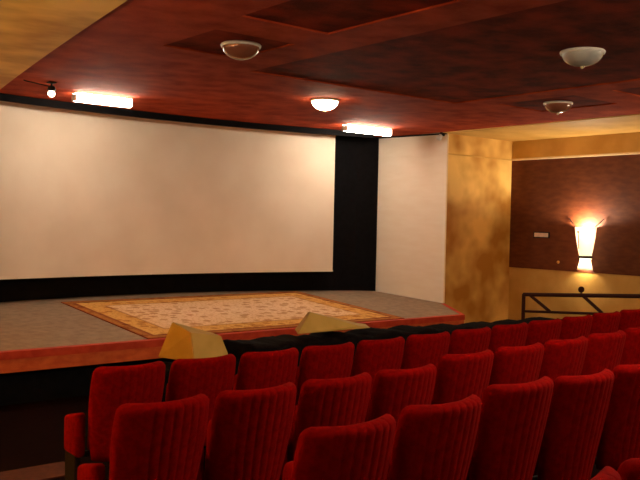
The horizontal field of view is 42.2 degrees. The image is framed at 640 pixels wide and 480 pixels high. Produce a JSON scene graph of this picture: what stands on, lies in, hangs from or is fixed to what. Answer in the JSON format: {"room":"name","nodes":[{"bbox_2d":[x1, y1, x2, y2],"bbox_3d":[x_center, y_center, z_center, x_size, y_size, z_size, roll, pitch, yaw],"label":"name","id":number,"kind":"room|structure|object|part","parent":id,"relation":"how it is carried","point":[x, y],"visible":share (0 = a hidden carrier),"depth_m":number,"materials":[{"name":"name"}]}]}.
{"room":"movie theater","nodes":[
{"label":"movie theater","id":0,"kind":"room"},
{"bbox_2d":[0,395,600,479],"bbox_3d":[1.863,1.788,7.191,15.170,1.389,17.700,0,2,-39],"label":"floor","id":1,"kind":"structure","parent":0,"point":[31,433],"depth_m":7.89,"materials":[{"name":"carpet"}]},
{"bbox_2d":[0,461,64,479],"bbox_3d":[-2.808,1.766,5.749,2.300,0.042,0.450,0,2,-39],"label":"carpet","id":2,"kind":"object","parent":1,"relation":"on","point":[52,470],"visible":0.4,"depth_m":6.28,"materials":[{"name":"brown carpet"}]},
{"bbox_2d":[64,361,164,479],"bbox_3d":[-1.307,1.242,5.307,0.553,0.945,0.504,0,2,-39],"label":"chair","id":3,"kind":"object","parent":1,"relation":"on","point":[111,387],"visible":0.67,"depth_m":5.13,"materials":[{"name":"fabric"}]},
{"bbox_3d":[-1.568,1.510,5.237,0.060,0.400,0.300,0,2,-39],"label":"leg","id":4,"kind":"part","parent":3,"relation":"part of","materials":[{"name":"paint"}]},
{"bbox_3d":[-1.545,1.210,5.225,0.066,0.282,0.210,0,2,-39],"label":"armrest","id":5,"kind":"part","parent":3,"relation":"part of","materials":[{"name":"red fabric"}]},
{"bbox_2d":[87,429,89,449],"bbox_3d":[-1.311,1.153,5.352,0.360,0.400,0.138,0,2,-39],"label":"seat cushion","id":6,"kind":"object","parent":3,"relation":"on","point":[88,446],"depth_m":5.26,"materials":[{"name":"red fabric"}]},
{"bbox_3d":[-1.202,1.076,5.218,0.504,0.605,0.243,0,2,-39],"label":"backrest","id":7,"kind":"part","parent":3,"relation":"part of","materials":[{"name":"red fabric"}]},
{"bbox_2d":[77,394,208,479],"bbox_3d":[-0.857,1.219,4.048,0.553,0.945,0.504,0,2,-39],"label":"chair","id":8,"kind":"object","parent":1,"relation":"on","point":[157,440],"visible":1,"depth_m":3.86,"materials":[{"name":"fabric"}]},
{"bbox_3d":[-1.095,1.188,3.965,0.066,0.282,0.210,0,2,-39],"label":"armrest","id":9,"kind":"part","parent":8,"relation":"part of","materials":[{"name":"red fabric"}]},
{"bbox_2d":[165,354,235,445],"bbox_3d":[-0.887,1.243,5.648,0.553,0.945,0.504,0,2,-39],"label":"chair","id":10,"kind":"object","parent":1,"relation":"on","point":[211,376],"visible":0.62,"depth_m":5.44,"materials":[{"name":"fabric"}]},
{"bbox_2d":[0,290,464,405],"bbox_3d":[-1.748,1.475,13.152,9.399,0.989,3.472,0,2,-39],"label":"stage","id":11,"kind":"object","parent":1,"relation":"on","point":[50,349],"visible":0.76,"depth_m":10.63,"materials":[{"name":"grey carpet"}]},
{"bbox_2d":[61,291,403,338],"bbox_3d":[-1.320,1.122,13.214,4.620,0.222,2.893,0,2,-39],"label":"rug","id":12,"kind":"object","parent":11,"relation":"on","point":[148,318],"visible":1,"depth_m":12.98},
{"bbox_2d":[196,382,296,479],"bbox_3d":[-0.438,1.221,4.388,0.553,0.945,0.504,0,2,-39],"label":"chair","id":13,"kind":"object","parent":1,"relation":"on","point":[248,431],"visible":1,"depth_m":4.20,"materials":[{"name":"fabric"}]},
{"bbox_3d":[-0.676,1.189,4.306,0.066,0.282,0.210,0,2,-39],"label":"armrest","id":14,"kind":"part","parent":13,"relation":"part of","materials":[{"name":"red fabric"}]},
{"bbox_2d":[204,419,211,479],"bbox_3d":[-0.442,1.132,4.433,0.360,0.400,0.138,0,2,-39],"label":"seat cushion","id":15,"kind":"object","parent":13,"relation":"on","point":[206,472],"depth_m":4.32,"materials":[{"name":"red fabric"}]},
{"bbox_2d":[233,347,298,389],"bbox_3d":[-0.468,1.244,5.988,0.553,0.945,0.504,0,2,-39],"label":"chair","id":16,"kind":"object","parent":1,"relation":"on","point":[256,370],"visible":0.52,"depth_m":5.77,"materials":[{"name":"fabric"}]},
{"bbox_2d":[233,374,236,389],"bbox_3d":[-0.472,1.156,6.033,0.360,0.400,0.138,0,2,-39],"label":"seat cushion","id":17,"kind":"object","parent":16,"relation":"on","point":[235,377],"depth_m":5.92,"materials":[{"name":"red fabric"}]},
{"bbox_2d":[294,342,354,405],"bbox_3d":[-0.049,1.246,6.329,0.553,0.945,0.504,0,2,-39],"label":"chair","id":18,"kind":"object","parent":1,"relation":"on","point":[330,361],"visible":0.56,"depth_m":6.12,"materials":[{"name":"fabric"}]},
{"bbox_2d":[294,367,298,405],"bbox_3d":[-0.053,1.157,6.373,0.360,0.400,0.138,0,2,-39],"label":"seat cushion","id":19,"kind":"object","parent":18,"relation":"on","point":[296,377],"depth_m":6.24,"materials":[{"name":"red fabric"}]},
{"bbox_2d":[279,372,371,479],"bbox_3d":[-0.018,1.222,4.729,0.553,0.945,0.504,0,2,-39],"label":"chair","id":20,"kind":"object","parent":1,"relation":"on","point":[336,401],"visible":0.57,"depth_m":4.52,"materials":[{"name":"fabric"}]},
{"bbox_3d":[-0.257,1.191,4.646,0.066,0.282,0.210,0,2,-39],"label":"armrest","id":21,"kind":"part","parent":20,"relation":"part of","materials":[{"name":"red fabric"}]},
{"bbox_2d":[288,406,296,461],"bbox_3d":[-0.022,1.133,4.773,0.360,0.400,0.138,0,2,-39],"label":"seat cushion","id":22,"kind":"object","parent":20,"relation":"on","point":[291,439],"depth_m":4.65,"materials":[{"name":"red fabric"}]},
{"bbox_2d":[282,414,395,479],"bbox_3d":[-0.001,1.185,3.414,0.553,0.945,0.504,0,2,-39],"label":"chair","id":23,"kind":"object","parent":1,"relation":"on","point":[360,451],"visible":1,"depth_m":3.20,"materials":[{"name":"fabric"}]},
{"bbox_2d":[282,461,292,479],"bbox_3d":[-0.005,1.096,3.459,0.360,0.400,0.138,0,2,-39],"label":"seat cushion","id":24,"kind":"object","parent":23,"relation":"on","point":[287,470],"depth_m":3.34,"materials":[{"name":"red fabric"}]},
{"bbox_2d":[162,317,561,468],"bbox_3d":[0.700,1.313,8.086,5.490,0.951,0.814,0,2,-39],"label":"sheet","id":25,"kind":"object","parent":1,"relation":"on","point":[237,348],"visible":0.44,"depth_m":7.42,"materials":[{"name":"black fabric"}]},
{"bbox_2d":[158,322,227,359],"bbox_3d":[-1.000,0.814,6.748,0.514,0.285,0.357,0,2,-39],"label":"box","id":26,"kind":"object","parent":25,"relation":"on","point":[181,341],"visible":0.84,"depth_m":6.65,"materials":[{"name":"yellow cardboard"}]},
{"bbox_2d":[295,312,369,333],"bbox_3d":[0.124,0.733,7.639,1.008,0.168,0.245,0,2,-39],"label":"box","id":27,"kind":"object","parent":25,"relation":"on","point":[312,322],"visible":1,"depth_m":7.48,"materials":[{"name":"yellow cardboard"}]},
{"bbox_2d":[350,336,404,393],"bbox_3d":[0.370,1.244,6.669,0.553,0.945,0.504,0,2,-39],"label":"chair","id":28,"kind":"object","parent":1,"relation":"on","point":[371,356],"visible":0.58,"depth_m":6.45,"materials":[{"name":"fabric"}]},
{"bbox_2d":[365,364,436,430],"bbox_3d":[0.401,1.223,5.069,0.553,0.945,0.504,0,2,-39],"label":"chair","id":29,"kind":"object","parent":1,"relation":"on","point":[393,390],"visible":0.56,"depth_m":4.84,"materials":[{"name":"fabric"}]},
{"bbox_2d":[365,394,370,421],"bbox_3d":[0.397,1.135,5.114,0.360,0.400,0.138,0,2,-39],"label":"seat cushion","id":30,"kind":"object","parent":29,"relation":"on","point":[366,418],"depth_m":4.97,"materials":[{"name":"red fabric"}]},
{"bbox_2d":[400,331,449,368],"bbox_3d":[0.789,1.239,7.010,0.553,0.945,0.504,0,2,-39],"label":"chair","id":31,"kind":"object","parent":1,"relation":"on","point":[420,350],"visible":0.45,"depth_m":6.78,"materials":[{"name":"fabric"}]},
{"bbox_2d":[386,394,481,479],"bbox_3d":[0.419,1.168,3.755,0.553,0.945,0.504,0,2,-39],"label":"chair","id":32,"kind":"object","parent":1,"relation":"on","point":[432,441],"visible":0.98,"depth_m":3.54,"materials":[{"name":"fabric"}]},
{"bbox_2d":[431,349,493,403],"bbox_3d":[0.821,1.180,5.409,0.553,0.945,0.504,0,2,-39],"label":"chair","id":33,"kind":"object","parent":1,"relation":"on","point":[458,376],"visible":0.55,"depth_m":5.18,"materials":[{"name":"fabric"}]},
{"bbox_2d":[448,326,490,353],"bbox_3d":[1.206,1.234,7.353,0.553,0.945,0.504,0,2,-40],"label":"chair","id":34,"kind":"object","parent":1,"relation":"on","point":[462,341],"visible":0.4,"depth_m":7.12,"materials":[{"name":"fabric"}]},
{"bbox_2d":[488,322,527,352],"bbox_3d":[1.621,1.230,7.698,0.553,0.945,0.504,0,2,-40],"label":"chair","id":35,"kind":"object","parent":1,"relation":"on","point":[510,335],"visible":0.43,"depth_m":7.46,"materials":[{"name":"fabric"}]},
{"bbox_2d":[466,376,553,479],"bbox_3d":[0.839,1.140,4.094,0.553,0.945,0.504,0,2,-39],"label":"chair","id":36,"kind":"object","parent":1,"relation":"on","point":[513,417],"visible":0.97,"depth_m":3.89,"materials":[{"name":"fabric"}]},
{"bbox_2d":[466,462,470,479],"bbox_3d":[0.835,1.051,4.139,0.360,0.400,0.138,0,2,-39],"label":"seat cushion","id":37,"kind":"object","parent":36,"relation":"on","point":[468,474],"depth_m":4.01,"materials":[{"name":"red fabric"}]},
{"bbox_2d":[488,342,543,385],"bbox_3d":[1.240,1.177,5.749,0.553,0.945,0.504,0,2,-39],"label":"chair","id":38,"kind":"object","parent":1,"relation":"on","point":[514,364],"visible":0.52,"depth_m":5.52,"materials":[{"name":"fabric"}]},
{"bbox_2d":[525,318,561,345],"bbox_3d":[2.034,1.225,8.045,0.553,0.945,0.504,0,2,-40],"label":"chair","id":39,"kind":"object","parent":1,"relation":"on","point":[541,331],"visible":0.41,"depth_m":7.81,"materials":[{"name":"fabric"}]},
{"bbox_2d":[538,336,587,380],"bbox_3d":[1.655,1.172,6.093,0.553,0.945,0.504,0,2,-40],"label":"chair","id":40,"kind":"object","parent":1,"relation":"on","point":[566,357],"visible":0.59,"depth_m":5.86,"materials":[{"name":"fabric"}]},
{"bbox_2d":[532,368,613,479],"bbox_3d":[1.258,1.156,4.435,0.553,0.945,0.504,0,2,-39],"label":"chair","id":41,"kind":"object","parent":1,"relation":"on","point":[579,404],"visible":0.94,"depth_m":4.24,"materials":[{"name":"fabric"}]},
{"bbox_2d":[533,450,539,475],"bbox_3d":[1.254,1.067,4.479,0.360,0.400,0.138,0,2,-39],"label":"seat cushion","id":42,"kind":"object","parent":41,"relation":"on","point":[535,473],"depth_m":4.35,"materials":[{"name":"red fabric"}]},
{"bbox_2d":[559,314,592,339],"bbox_3d":[2.446,1.220,8.394,0.553,0.945,0.504,0,2,-40],"label":"chair","id":43,"kind":"object","parent":1,"relation":"on","point":[573,327],"visible":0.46,"depth_m":8.16,"materials":[{"name":"fabric"}]},
{"bbox_2d":[521,286,639,319],"bbox_3d":[5.430,1.348,13.293,0.110,1.332,5.367,0,2,-39],"label":"handrail","id":44,"kind":"object","parent":1,"relation":"on","point":[580,289],"visible":0.93,"depth_m":14.54,"materials":[{"name":"black metal"}]},
{"bbox_3d":[3.756,1.464,15.354,0.067,0.935,0.067,0,2,-39],"label":"post","id":45,"kind":"part","parent":44,"relation":"part of","materials":[{"name":"black metal"}]},
{"bbox_3d":[5.433,1.213,13.290,0.047,0.418,5.303,0,2,-39],"label":"rail","id":46,"kind":"part","parent":44,"relation":"part of","materials":[{"name":"black metal"}]},
{"bbox_3d":[5.440,0.903,13.283,0.071,0.442,5.305,0,2,-39],"label":"rail","id":47,"kind":"part","parent":44,"relation":"part of","materials":[{"name":"black metal"}]},
{"bbox_2d":[581,330,625,374],"bbox_3d":[2.064,1.167,6.445,0.553,0.945,0.504,0,2,-41],"label":"chair","id":48,"kind":"object","parent":1,"relation":"on","point":[604,350],"visible":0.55,"depth_m":6.22,"materials":[{"name":"fabric"}]},
{"bbox_2d":[590,311,620,333],"bbox_3d":[2.857,1.215,8.745,0.553,0.945,0.504,0,2,-41],"label":"chair","id":49,"kind":"object","parent":1,"relation":"on","point":[602,322],"visible":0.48,"depth_m":8.51,"materials":[{"name":"fabric"}]},
{"bbox_2d":[590,466,621,479],"bbox_3d":[0.616,1.169,2.561,0.553,0.945,0.504,0,2,-39],"label":"chair","id":50,"kind":"object","parent":1,"relation":"on","point":[607,473],"visible":1,"depth_m":2.50,"materials":[{"name":"fabric"}]},
{"bbox_2d":[594,364,639,470],"bbox_3d":[1.677,1.151,4.776,0.553,0.945,0.504,0,2,-39],"label":"chair","id":51,"kind":"object","parent":1,"relation":"on","point":[619,442],"visible":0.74,"depth_m":4.57,"materials":[{"name":"fabric"}]},
{"bbox_2d":[617,458,639,479],"bbox_3d":[1.035,1.171,2.901,0.553,0.945,0.504,0,2,-39],"label":"chair","id":52,"kind":"object","parent":1,"relation":"on","point":[629,469],"visible":0.94,"depth_m":2.64,"materials":[{"name":"fabric"}]},
{"bbox_2d":[618,309,639,330],"bbox_3d":[3.265,1.210,9.098,0.553,0.945,0.504,0,2,-41],"label":"chair","id":53,"kind":"object","parent":1,"relation":"on","point":[630,318],"visible":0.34,"depth_m":8.85,"materials":[{"name":"fabric"}]},
{"bbox_2d":[620,327,639,364],"bbox_3d":[2.466,1.162,6.805,0.553,0.945,0.504,0,2,-42],"label":"chair","id":54,"kind":"object","parent":1,"relation":"on","point":[630,355],"visible":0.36,"depth_m":6.56,"materials":[{"name":"fabric"}]},
{"bbox_2d":[0,0,639,140],"bbox_3d":[1.941,-1.838,7.110,15.170,0.080,17.700,0,2,-39],"label":"ceiling","id":55,"kind":"structure","parent":0,"point":[405,67],"depth_m":8.93,"materials":[{"name":"red wood"}]},
{"bbox_2d":[24,80,56,96],"bbox_3d":[-3.554,-1.929,10.539,0.396,0.199,0.115,1,1,-29],"label":"spotlight","id":56,"kind":"object","parent":55,"relation":"attached to","point":[51,89],"visible":1,"depth_m":10.57,"materials":[{"name":"paint"}]},
{"bbox_3d":[-3.604,-1.993,10.533,0.306,0.074,0.018,1,1,-18],"label":"bracket arm","id":57,"kind":"part","parent":56,"relation":"part of","materials":[{"name":"paint"}]},
{"bbox_3d":[-3.431,-1.875,10.607,0.084,0.093,0.084,0,2,-39],"label":"bulb","id":58,"kind":"part","parent":56,"relation":"part of","materials":[{"name":"white glass"}]},
{"bbox_2d":[72,91,132,107],"bbox_3d":[-3.055,-1.972,11.683,0.860,0.129,0.136,0,2,-39],"label":"lamp","id":59,"kind":"object","parent":55,"relation":"attached to","point":[82,97],"visible":1,"depth_m":11.61,"materials":[{"name":"white ceramic"}]},
{"bbox_2d":[0,101,334,279],"bbox_3d":[-2.763,-0.746,13.904,7.240,2.662,0.728,0,2,-39],"label":"screen","id":60,"kind":"object","parent":55,"relation":"hanging from","point":[83,193],"visible":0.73,"depth_m":14.01,"materials":[{"name":"fabric"}]},
{"bbox_2d":[0,93,373,137],"bbox_3d":[-2.306,-2.007,13.425,8.100,0.103,0.617,0,2,-39],"label":"screen pelmet","id":61,"kind":"object","parent":55,"relation":"attached to","point":[3,97],"visible":0.98,"depth_m":13.62,"materials":[{"name":"black fabric"}]},
{"bbox_2d":[0,135,378,301],"bbox_3d":[-2.514,-0.543,14.239,8.675,3.075,0.690,0,2,-37],"label":"wall","id":62,"kind":"structure","parent":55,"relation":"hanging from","point":[356,158],"depth_m":16.23,"materials":[{"name":"black paint"}]},
{"bbox_3d":[-0.904,-1.945,8.146,0.940,0.030,1.040,0,2,-39],"label":"panel","id":63,"kind":"part","parent":55,"relation":"part of","materials":[{"name":"red wood"}]},
{"bbox_2d":[220,40,260,59],"bbox_3d":[-0.781,-1.852,8.185,0.403,0.151,0.403,0,2,-39],"label":"ceiling lamp","id":64,"kind":"object","parent":55,"relation":"attached to","point":[234,49],"visible":1,"depth_m":8.06,"materials":[{"name":"clear glass"}]},
{"bbox_3d":[-0.780,-1.913,8.184,0.403,0.029,0.403,0,2,-39],"label":"ceiling plate","id":65,"kind":"part","parent":64,"relation":"part of","materials":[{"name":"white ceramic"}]},
{"bbox_2d":[311,98,338,111],"bbox_3d":[0.068,-1.883,11.645,0.403,0.172,0.403,0,2,-39],"label":"ceiling lamp","id":66,"kind":"object","parent":55,"relation":"attached to","point":[324,104],"visible":1,"depth_m":11.52,"materials":[{"name":"white glass"}]},
{"bbox_3d":[0.069,-1.954,11.643,0.403,0.029,0.403,0,2,-39],"label":"ceiling plate","id":67,"kind":"part","parent":66,"relation":"part of","materials":[{"name":"white metal"}]},
{"bbox_3d":[0.523,-1.873,6.279,1.000,0.030,2.640,0,2,-39],"label":"panel","id":68,"kind":"part","parent":55,"relation":"part of","materials":[{"name":"red wood"}]},
{"bbox_2d":[342,124,391,135],"bbox_3d":[0.846,-1.958,14.787,1.090,0.129,0.136,0,2,-39],"label":"lamp","id":69,"kind":"object","parent":55,"relation":"attached to","point":[354,128],"visible":1,"depth_m":14.70,"materials":[{"name":"white ceramic"}]},
{"bbox_3d":[3.539,-1.824,6.991,3.540,0.030,9.540,0,2,-39],"label":"panel","id":70,"kind":"part","parent":55,"relation":"part of","materials":[{"name":"red wood"}]},
{"bbox_2d":[543,100,572,114],"bbox_3d":[3.315,-1.829,11.565,0.403,0.172,0.403,0,2,-39],"label":"ceiling lamp","id":71,"kind":"object","parent":55,"relation":"attached to","point":[559,106],"visible":1,"depth_m":11.44,"materials":[{"name":"clear glass"}]},
{"bbox_3d":[3.315,-1.829,11.565,0.370,0.130,0.370,0,2,-39],"label":"lamp shade","id":72,"kind":"part","parent":71,"relation":"part of","materials":[{"name":"clear glass"}]},
{"bbox_3d":[3.317,-1.901,11.563,0.403,0.029,0.403,0,2,-39],"label":"ceiling plate","id":73,"kind":"part","parent":71,"relation":"part of","materials":[{"name":"metal"}]},
{"bbox_3d":[3.307,-1.932,11.599,1.090,0.030,1.290,0,2,-39],"label":"panel","id":74,"kind":"part","parent":55,"relation":"part of","materials":[{"name":"red wood"}]},
{"bbox_2d":[559,47,605,68],"bbox_3d":[2.578,-1.769,8.158,0.436,0.172,0.436,0,2,-39],"label":"ceiling lamp","id":75,"kind":"object","parent":55,"relation":"attached to","point":[581,57],"visible":1,"depth_m":8.03,"materials":[{"name":"white glass"}]},
{"bbox_3d":[2.579,-1.840,8.157,0.436,0.029,0.436,0,2,-39],"label":"ceiling plate","id":76,"kind":"part","parent":75,"relation":"part of","materials":[{"name":"white ceramic"}]},
{"bbox_3d":[4.835,-1.857,9.718,1.090,0.030,2.540,0,2,-39],"label":"panel","id":77,"kind":"part","parent":55,"relation":"part of","materials":[{"name":"red wood"}]},
{"bbox_2d":[375,133,448,302],"bbox_3d":[1.673,-0.047,16.243,1.941,4.040,0.185,2,2,43],"label":"wall","id":78,"kind":"structure","parent":0,"point":[412,169],"depth_m":16.05,"materials":[{"name":"white paint"}]},
{"bbox_3d":[1.689,-1.640,16.148,1.834,0.030,0.028,2,2,42],"label":"picture moulding","id":79,"kind":"part","parent":78,"relation":"part of","materials":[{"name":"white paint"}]},
{"bbox_2d":[445,134,512,322],"bbox_3d":[3.062,0.083,16.222,1.930,4.240,0.132,0,2,-39],"label":"wall","id":80,"kind":"structure","parent":0,"point":[479,169],"depth_m":16.16,"materials":[{"name":"paint"}]},
{"bbox_2d":[436,132,444,140],"bbox_3d":[2.246,-1.934,15.540,0.176,0.162,0.108,0,2,-39],"label":"spotlight","id":81,"kind":"object","parent":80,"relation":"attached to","point":[439,137],"visible":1,"depth_m":15.50,"materials":[{"name":"paint"}]},
{"bbox_3d":[3.133,-1.612,16.142,1.930,0.025,0.022,0,2,-39],"label":"picture moulding","id":82,"kind":"part","parent":80,"relation":"part of","materials":[{"name":"paint"}]},
{"bbox_2d":[508,132,639,319],"bbox_3d":[8.600,0.308,11.025,0.185,4.260,15.250,0,2,-39],"label":"wall","id":83,"kind":"structure","parent":0,"point":[586,180],"depth_m":15.66,"materials":[{"name":"paint"}]},
{"bbox_2d":[533,232,549,237],"bbox_3d":[4.314,-0.099,16.170,0.024,0.120,0.370,0,2,-39],"label":"wall sign","id":84,"kind":"object","parent":83,"relation":"attached to","point":[535,234],"visible":1,"depth_m":16.15,"materials":[{"name":"paint"}]},
{"bbox_3d":[8.614,-0.294,10.916,0.024,2.150,15.100,0,2,-39],"label":"wall panel","id":85,"kind":"part","parent":83,"relation":"part of","materials":[{"name":"brown fabric"}]},
{"bbox_3d":[8.629,-1.384,10.885,0.045,0.040,15.100,0,2,-39],"label":"picture moulding","id":86,"kind":"part","parent":83,"relation":"part of","materials":[{"name":"beige wood"}]},
{"bbox_2d":[569,218,603,270],"bbox_3d":[4.848,0.078,15.335,0.247,0.966,0.752,0,2,-39],"label":"wall sconce","id":87,"kind":"object","parent":83,"relation":"attached to","point":[585,236],"visible":1,"depth_m":15.29,"materials":[{"name":"white glass"}]},
{"bbox_3d":[4.876,0.449,15.372,0.155,0.225,0.310,0,2,-39],"label":"lamp shade","id":88,"kind":"part","parent":87,"relation":"part of","materials":[{"name":"white glass"}]},
{"bbox_3d":[4.864,0.027,15.346,0.210,0.530,0.420,0,2,-39],"label":"lamp shade","id":89,"kind":"part","parent":87,"relation":"part of","materials":[{"name":"white glass"}]}
]}

